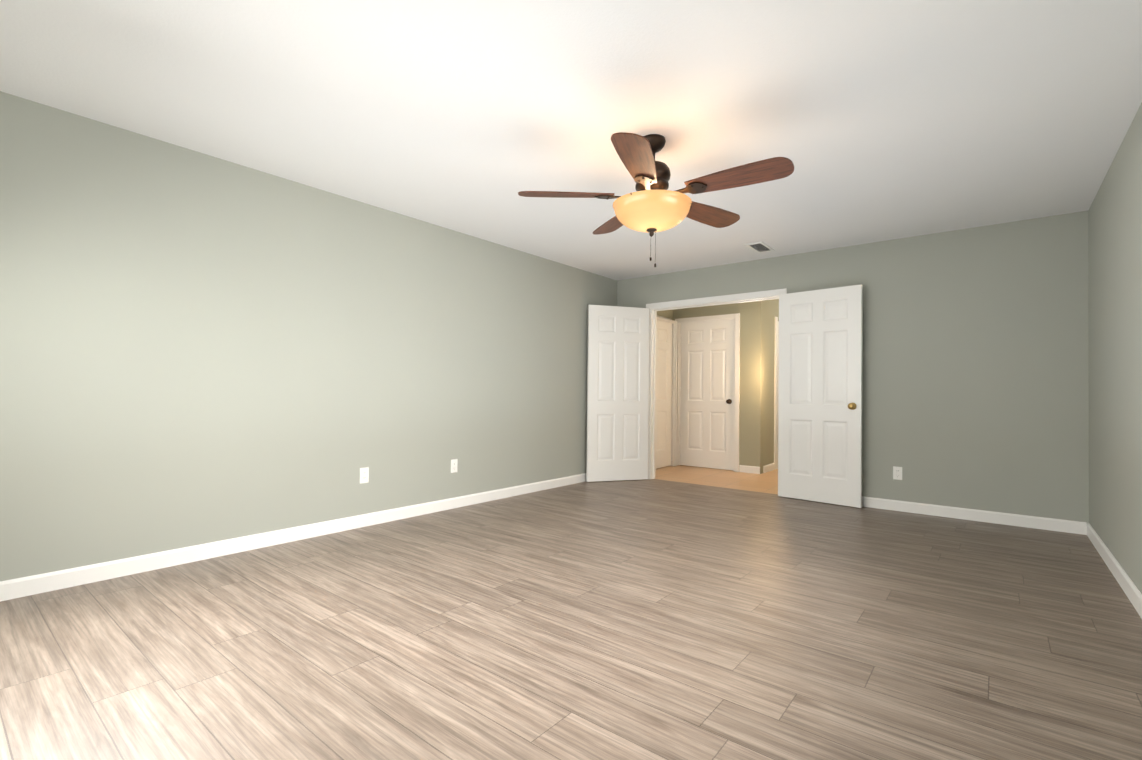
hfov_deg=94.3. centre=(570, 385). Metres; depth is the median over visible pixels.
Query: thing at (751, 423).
wall
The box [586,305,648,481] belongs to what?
door
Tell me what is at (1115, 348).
wall
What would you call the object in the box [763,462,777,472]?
baseboard
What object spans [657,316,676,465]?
door frame
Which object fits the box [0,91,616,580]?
wall
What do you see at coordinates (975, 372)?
wall
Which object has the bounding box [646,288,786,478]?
door frame
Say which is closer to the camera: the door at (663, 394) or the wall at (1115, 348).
the wall at (1115, 348)
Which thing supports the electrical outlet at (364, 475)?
attached to the wall at (196, 347)
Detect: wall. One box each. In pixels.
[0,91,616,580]
[617,211,1088,522]
[657,310,672,319]
[673,301,763,473]
[763,299,778,465]
[1088,103,1141,593]
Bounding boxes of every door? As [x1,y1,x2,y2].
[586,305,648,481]
[656,320,671,468]
[679,319,734,469]
[778,284,862,507]
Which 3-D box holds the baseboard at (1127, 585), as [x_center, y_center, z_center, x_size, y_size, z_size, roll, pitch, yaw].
[1.999,1.021,1.636,0.014,0.092,5.990,0,-1,39]
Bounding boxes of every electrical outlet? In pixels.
[360,467,368,483]
[451,459,457,472]
[893,466,901,479]
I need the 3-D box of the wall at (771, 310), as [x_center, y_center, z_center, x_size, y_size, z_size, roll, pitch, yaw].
[3.297,-0.056,8.000,0.120,2.440,2.600,0,-1,39]
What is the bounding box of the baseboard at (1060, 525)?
[862,496,1083,534]
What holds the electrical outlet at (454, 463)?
attached to the wall at (196, 347)
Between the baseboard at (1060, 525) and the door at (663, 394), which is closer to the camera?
the baseboard at (1060, 525)
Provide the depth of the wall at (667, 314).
7.50 m
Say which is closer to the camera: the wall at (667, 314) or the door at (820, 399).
the door at (820, 399)
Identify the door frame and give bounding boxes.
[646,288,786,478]
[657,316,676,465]
[675,313,739,471]
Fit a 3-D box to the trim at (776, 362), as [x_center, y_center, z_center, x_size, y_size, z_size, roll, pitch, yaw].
[3.058,0.106,7.592,0.017,2.100,0.830,0,-1,39]
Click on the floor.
(650, 619)
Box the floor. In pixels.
[0,465,1141,759]
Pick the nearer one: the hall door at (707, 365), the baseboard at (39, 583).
the baseboard at (39, 583)
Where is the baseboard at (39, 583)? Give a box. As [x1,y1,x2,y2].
[0,473,585,600]
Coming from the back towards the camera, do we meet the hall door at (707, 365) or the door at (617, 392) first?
the hall door at (707, 365)
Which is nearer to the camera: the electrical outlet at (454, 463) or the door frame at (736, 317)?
the electrical outlet at (454, 463)
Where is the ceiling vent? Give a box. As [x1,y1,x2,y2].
[745,242,774,252]
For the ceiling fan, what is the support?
hanging from the ceiling
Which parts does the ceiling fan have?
blade, blade, blade, lamp shade, blade, blade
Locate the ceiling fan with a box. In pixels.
[518,132,793,266]
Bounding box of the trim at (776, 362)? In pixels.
[774,317,778,469]
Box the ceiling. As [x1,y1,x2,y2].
[0,0,1141,280]
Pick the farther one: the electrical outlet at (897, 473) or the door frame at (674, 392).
the door frame at (674, 392)
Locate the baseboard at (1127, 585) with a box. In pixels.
[1084,522,1141,618]
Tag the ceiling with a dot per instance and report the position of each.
(878, 120)
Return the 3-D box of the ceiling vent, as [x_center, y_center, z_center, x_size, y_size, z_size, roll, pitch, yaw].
[1.816,-1.325,5.086,0.160,0.009,0.360,0,-1,39]

